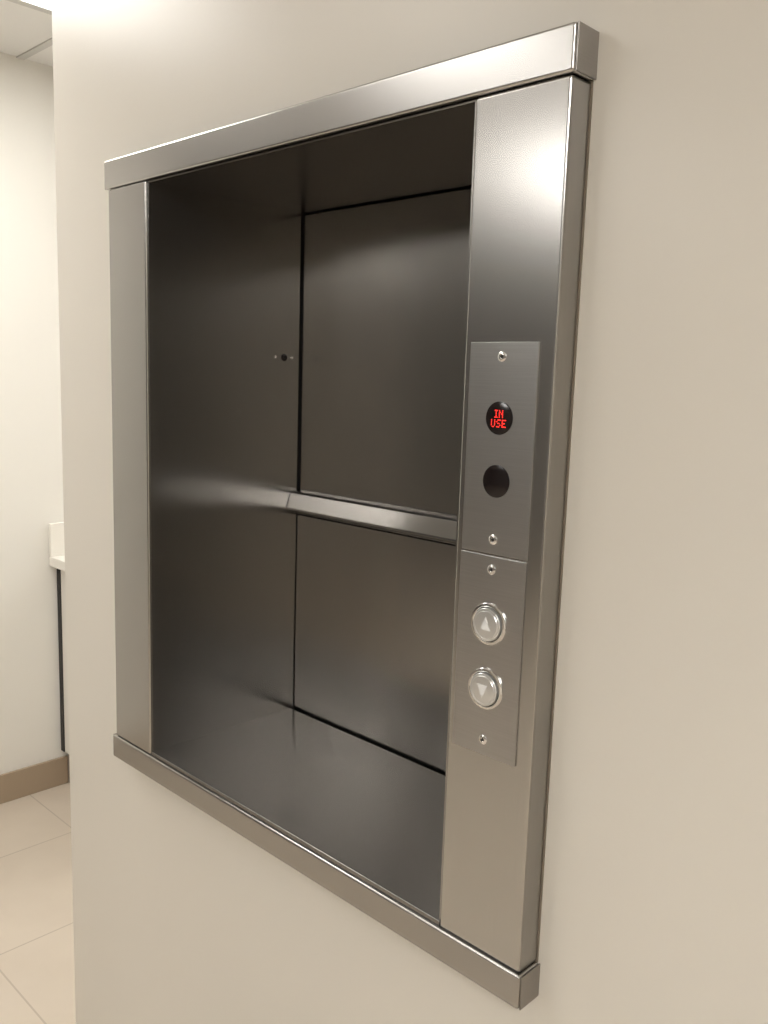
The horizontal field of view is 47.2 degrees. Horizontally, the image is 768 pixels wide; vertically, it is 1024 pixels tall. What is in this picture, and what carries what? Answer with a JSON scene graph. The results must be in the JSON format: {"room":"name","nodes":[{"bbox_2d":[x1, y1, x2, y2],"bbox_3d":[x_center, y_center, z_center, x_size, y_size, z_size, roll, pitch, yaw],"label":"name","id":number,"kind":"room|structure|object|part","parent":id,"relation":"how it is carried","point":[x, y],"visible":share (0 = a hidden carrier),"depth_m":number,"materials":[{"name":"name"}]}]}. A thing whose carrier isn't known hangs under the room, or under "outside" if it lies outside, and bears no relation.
{"room":"service corridor","nodes":[
{"label":"service corridor","id":0,"kind":"room"},
{"bbox_2d":[0,0,52,66],"bbox_3d":[-1.253,-1.218,0.946,8.840,0.100,8.440,10,12,43],"label":"ceiling","id":1,"kind":"structure","parent":0,"point":[22,28],"depth_m":2.57,"materials":[{"name":"paint"}]},
{"bbox_2d":[7,0,51,14],"bbox_3d":[-1.056,-1.289,1.856,0.586,0.009,1.196,10,12,43],"label":"ceiling light","id":2,"kind":"object","parent":1,"relation":"in","point":[45,6],"depth_m":2.35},
{"bbox_2d":[16,38,52,59],"bbox_3d":[-1.255,-1.166,0.953,8.600,0.005,8.202,10,12,43],"label":"grid","id":3,"kind":"object","parent":1,"relation":"attached to","point":[49,42],"depth_m":2.71,"materials":[{"name":"white metal"}]},
{"bbox_2d":[0,52,68,780],"bbox_3d":[-0.871,-0.274,3.395,0.120,2.474,4.350,10,12,43],"label":"wall","id":4,"kind":"structure","parent":0,"point":[31,467],"depth_m":2.96,"materials":[{"name":"paint"}]},
{"bbox_2d":[0,755,67,803],"bbox_3d":[-1.771,1.016,2.603,0.011,0.104,1.748,10,12,43],"label":"baseboard","id":5,"kind":"structure","parent":4,"relation":"attached to","point":[32,779],"depth_m":3.13,"materials":[{"name":"wood"}]},
{"bbox_2d":[48,522,64,556],"bbox_3d":[-0.621,0.032,3.608,0.017,0.117,1.550,10,12,43],"label":"backsplash","id":6,"kind":"structure","parent":4,"relation":"attached to","point":[56,530],"depth_m":3.07,"materials":[{"name":"white"}]},
{"bbox_2d":[0,781,75,1023],"bbox_3d":[-1.333,1.325,1.330,8.840,0.100,8.440,10,12,43],"label":"floor","id":7,"kind":"structure","parent":0,"point":[37,975],"depth_m":2.46,"materials":[{"name":"tile"}]},
{"bbox_2d":[48,522,69,782],"bbox_3d":[-0.420,0.490,3.465,0.617,0.969,1.550,10,12,43],"label":"base cabinet","id":8,"kind":"object","parent":7,"relation":"on","point":[56,530],"visible":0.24,"depth_m":3.11,"materials":[{"name":"white"}]},
{"bbox_2d":[49,555,64,570],"bbox_3d":[-0.409,0.144,3.413,0.617,0.035,1.550,10,12,43],"label":"countertop","id":9,"kind":"structure","parent":8,"relation":"on","point":[58,562],"depth_m":3.04,"materials":[{"name":"white"}]},
{"bbox_2d":[148,183,300,750],"bbox_3d":[-0.273,-0.064,1.545,0.002,0.931,0.310,10,12,43],"label":"wall","id":10,"kind":"structure","parent":0,"point":[224,273],"depth_m":1.53,"materials":[{"name":"metal"}]},
{"bbox_2d":[281,354,286,360],"bbox_3d":[-0.181,-0.281,1.598,0.002,0.013,0.013,10,12,43],"label":"sensor eye","id":11,"kind":"object","parent":10,"relation":"attached to","point":[284,356],"visible":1,"depth_m":1.60,"materials":[{"name":"black"}]},
{"bbox_2d":[152,708,445,924],"bbox_3d":[-0.059,0.441,1.389,0.649,0.007,0.306,10,12,43],"label":"floor","id":12,"kind":"structure","parent":0,"point":[375,813],"depth_m":1.38,"materials":[{"name":"metal"}]},
{"bbox_2d":[439,101,476,919],"bbox_3d":[0.190,0.018,1.099,0.002,0.931,0.310,10,12,43],"label":"wall","id":13,"kind":"structure","parent":12,"relation":"on","point":[476,101],"depth_m":0.98,"materials":[{"name":"metal"}]},
{"bbox_2d":[148,99,476,212],"bbox_3d":[-0.027,-0.484,1.252,0.649,0.002,0.308,10,12,43],"label":"ceiling","id":14,"kind":"structure","parent":0,"point":[430,151],"depth_m":1.24,"materials":[{"name":"metal"}]},
{"bbox_2d":[315,188,470,213],"bbox_3d":[0.098,-0.040,1.459,0.790,0.977,0.010,10,12,43],"label":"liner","id":15,"kind":"object","parent":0,"point":[469,188],"depth_m":1.47,"materials":[{"name":"black metal"}]},
{"bbox_2d":[52,0,767,1023],"bbox_3d":[1.222,0.213,0.610,4.240,2.474,0.962,10,12,43],"label":"wall","id":16,"kind":"structure","parent":0,"point":[655,895],"depth_m":0.91,"materials":[{"name":"paint"}]},
{"bbox_2d":[109,181,152,753],"bbox_3d":[-0.413,-0.058,1.487,0.116,0.941,0.038,10,12,43],"label":"stile","id":17,"kind":"object","parent":16,"relation":"attached to","point":[128,205],"visible":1,"depth_m":1.47,"materials":[{"name":"metal"}]},
{"bbox_2d":[113,734,538,1008],"bbox_3d":[-0.156,0.476,1.297,0.895,0.041,0.042,10,12,43],"label":"sill","id":18,"kind":"structure","parent":16,"relation":"attached to","point":[481,968],"depth_m":1.17,"materials":[{"name":"metal"}]},
{"bbox_2d":[104,22,593,189],"bbox_3d":[-0.126,-0.497,1.149,0.895,0.045,0.042,10,12,43],"label":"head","id":19,"kind":"object","parent":16,"relation":"attached to","point":[549,54],"visible":0.88,"depth_m":1.01},
{"bbox_2d":[291,185,471,709],"bbox_3d":[0.066,-0.037,1.431,0.705,0.996,0.075,10,12,43],"label":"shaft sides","id":20,"kind":"object","parent":16,"relation":"attached to","point":[465,187],"visible":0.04,"depth_m":1.62,"materials":[{"name":"metal"}]},
{"bbox_2d":[287,489,456,544],"bbox_3d":[0.058,0.021,1.433,0.645,0.045,0.028,10,12,43],"label":"rail","id":21,"kind":"object","parent":20,"relation":"attached to","point":[429,525],"visible":0.54,"depth_m":1.49,"materials":[{"name":"metal"}]},
{"bbox_2d":[294,515,455,775],"bbox_3d":[0.060,0.244,1.477,0.643,0.403,0.004,10,12,43],"label":"panel","id":22,"kind":"object","parent":20,"relation":"attached to","point":[373,632],"visible":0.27,"depth_m":1.54,"materials":[{"name":"metal"}]},
{"bbox_2d":[301,514,455,545],"bbox_3d":[0.075,0.021,1.451,0.645,0.070,0.002,10,12,43],"label":"back gap","id":23,"kind":"object","parent":20,"relation":"attached to","point":[301,514],"visible":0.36,"depth_m":1.52,"materials":[{"name":"black"}]},
{"bbox_2d":[300,189,470,515],"bbox_3d":[0.080,-0.247,1.405,0.641,0.502,0.006,10,12,43],"label":"panel","id":24,"kind":"object","parent":20,"relation":"attached to","point":[385,284],"visible":0.45,"depth_m":1.47,"materials":[{"name":"metal"}]},
{"bbox_2d":[440,75,590,971],"bbox_3d":[0.135,0.039,0.958,0.118,0.941,0.042,10,12,43],"label":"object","id":25,"kind":"structure","parent":16,"relation":"in","point":[496,481],"depth_m":0.92,"materials":[{"name":"silver metal"}]},
{"bbox_2d":[452,550,526,766],"bbox_3d":[0.113,0.159,0.965,0.088,0.226,0.006,10,12,43],"label":"plate","id":26,"kind":"object","parent":25,"relation":"attached to","point":[505,589],"depth_m":0.96,"materials":[{"name":"metal"}]},
{"bbox_2d":[479,734,486,743],"bbox_3d":[0.110,0.253,0.979,0.011,0.011,0.002,10,12,43],"label":"screw","id":27,"kind":"object","parent":26,"relation":"attached to","point":[481,736],"visible":1,"depth_m":0.98,"materials":[{"name":"silver metal"}]},
{"bbox_2d":[470,672,497,705],"bbox_3d":[0.110,0.195,0.968,0.037,0.037,0.005,10,12,43],"label":"ring","id":28,"kind":"object","parent":26,"relation":"attached to","point":[487,675],"depth_m":0.96,"materials":[{"name":"silver metal"}]},
{"bbox_2d":[472,675,493,703],"bbox_3d":[0.110,0.195,0.968,0.031,0.031,0.006,10,12,43],"label":"cap","id":29,"kind":"object","parent":28,"relation":"in","point":[488,695],"depth_m":0.96,"materials":[{"name":"silver metal"}]},
{"bbox_2d":[478,683,486,696],"bbox_3d":[0.108,0.197,0.966,0.014,0.015,0.001,10,12,43],"label":"arrow","id":30,"kind":"object","parent":29,"relation":"attached to","point":[482,688],"depth_m":0.97,"materials":[{"name":"white plastic"}]},
{"bbox_3d":[0.111,0.195,0.969,0.047,0.047,0.003,10,12,43],"label":"button","id":31,"kind":"part","parent":26,"relation":"part of","materials":[{"name":"silver metal"}]},
{"bbox_2d":[473,607,501,640],"bbox_3d":[0.112,0.122,0.957,0.037,0.037,0.005,10,12,43],"label":"ring","id":32,"kind":"object","parent":26,"relation":"attached to","point":[490,610],"depth_m":0.95,"materials":[{"name":"silver metal"}]},
{"bbox_2d":[475,611,497,638],"bbox_3d":[0.112,0.122,0.957,0.031,0.031,0.006,10,12,43],"label":"cap","id":33,"kind":"object","parent":32,"relation":"in","point":[491,620],"depth_m":0.95,"materials":[{"name":"silver metal"}]},
{"bbox_2d":[480,617,489,630],"bbox_3d":[0.110,0.121,0.955,0.014,0.016,0.001,10,12,43],"label":"arrow","id":34,"kind":"object","parent":33,"relation":"attached to","point":[484,626],"depth_m":0.95,"materials":[{"name":"white plastic"}]},
{"bbox_3d":[0.113,0.122,0.958,0.047,0.047,0.003,10,12,43],"label":"button","id":35,"kind":"part","parent":26,"relation":"part of","materials":[{"name":"silver metal"}]},
{"bbox_2d":[487,565,495,574],"bbox_3d":[0.116,0.062,0.950,0.011,0.011,0.002,10,12,43],"label":"screw","id":36,"kind":"object","parent":26,"relation":"attached to","point":[493,571],"visible":1,"depth_m":0.95,"materials":[{"name":"silver metal"}]},
{"bbox_2d":[462,342,539,560],"bbox_3d":[0.122,-0.066,0.931,0.088,0.225,0.002,10,12,43],"label":"plate","id":37,"kind":"object","parent":25,"relation":"attached to","point":[513,381],"visible":1,"depth_m":0.93,"materials":[{"name":"metal"}]},
{"bbox_2d":[489,534,496,544],"bbox_3d":[0.117,0.030,0.945,0.011,0.011,0.002,10,12,43],"label":"screw","id":38,"kind":"object","parent":37,"relation":"attached to","point":[494,542],"visible":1,"depth_m":0.94,"materials":[{"name":"silver metal"}]},
{"bbox_2d":[486,401,512,434],"bbox_3d":[0.121,-0.099,0.926,0.035,0.035,0.001,10,12,43],"label":"display window","id":39,"kind":"structure","parent":37,"relation":"attached to","point":[507,413],"depth_m":0.93,"materials":[{"name":"black plastic"}]},
{"bbox_2d":[491,410,505,427],"bbox_3d":[0.121,-0.098,0.926,0.019,0.018,0.001,10,12,43],"label":"led text","id":40,"kind":"object","parent":39,"relation":"attached to","point":[495,410],"visible":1,"depth_m":0.93,"materials":[{"name":"red plastic"}]},
{"bbox_2d":[498,351,506,361],"bbox_3d":[0.123,-0.162,0.916,0.011,0.011,0.002,10,12,43],"label":"screw","id":41,"kind":"object","parent":37,"relation":"attached to","point":[503,353],"visible":1,"depth_m":0.92,"materials":[{"name":"silver metal"}]},
{"bbox_3d":[0.136,0.039,0.959,0.118,0.941,0.038,10,12,43],"label":"stile","id":42,"kind":"part","parent":25,"relation":"part of","materials":[{"name":"silver metal"}]},
{"bbox_2d":[519,963,539,1009],"bbox_3d":[0.165,0.533,0.989,0.002,0.040,0.039,10,12,43],"label":"sill","id":43,"kind":"structure","parent":16,"relation":"attached to","point":[529,988],"depth_m":0.99,"materials":[{"name":"silver metal"}]},
{"bbox_2d":[535,81,593,962],"bbox_3d":[0.189,0.045,0.929,0.003,0.942,0.003,10,12,43],"label":"bead","id":44,"kind":"object","parent":16,"relation":"attached to","point":[591,82],"visible":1,"depth_m":0.92},
{"bbox_2d":[575,21,598,79],"bbox_3d":[0.196,-0.440,0.842,0.002,0.044,0.039,10,12,43],"label":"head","id":45,"kind":"object","parent":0,"point":[587,37],"depth_m":0.84}
]}

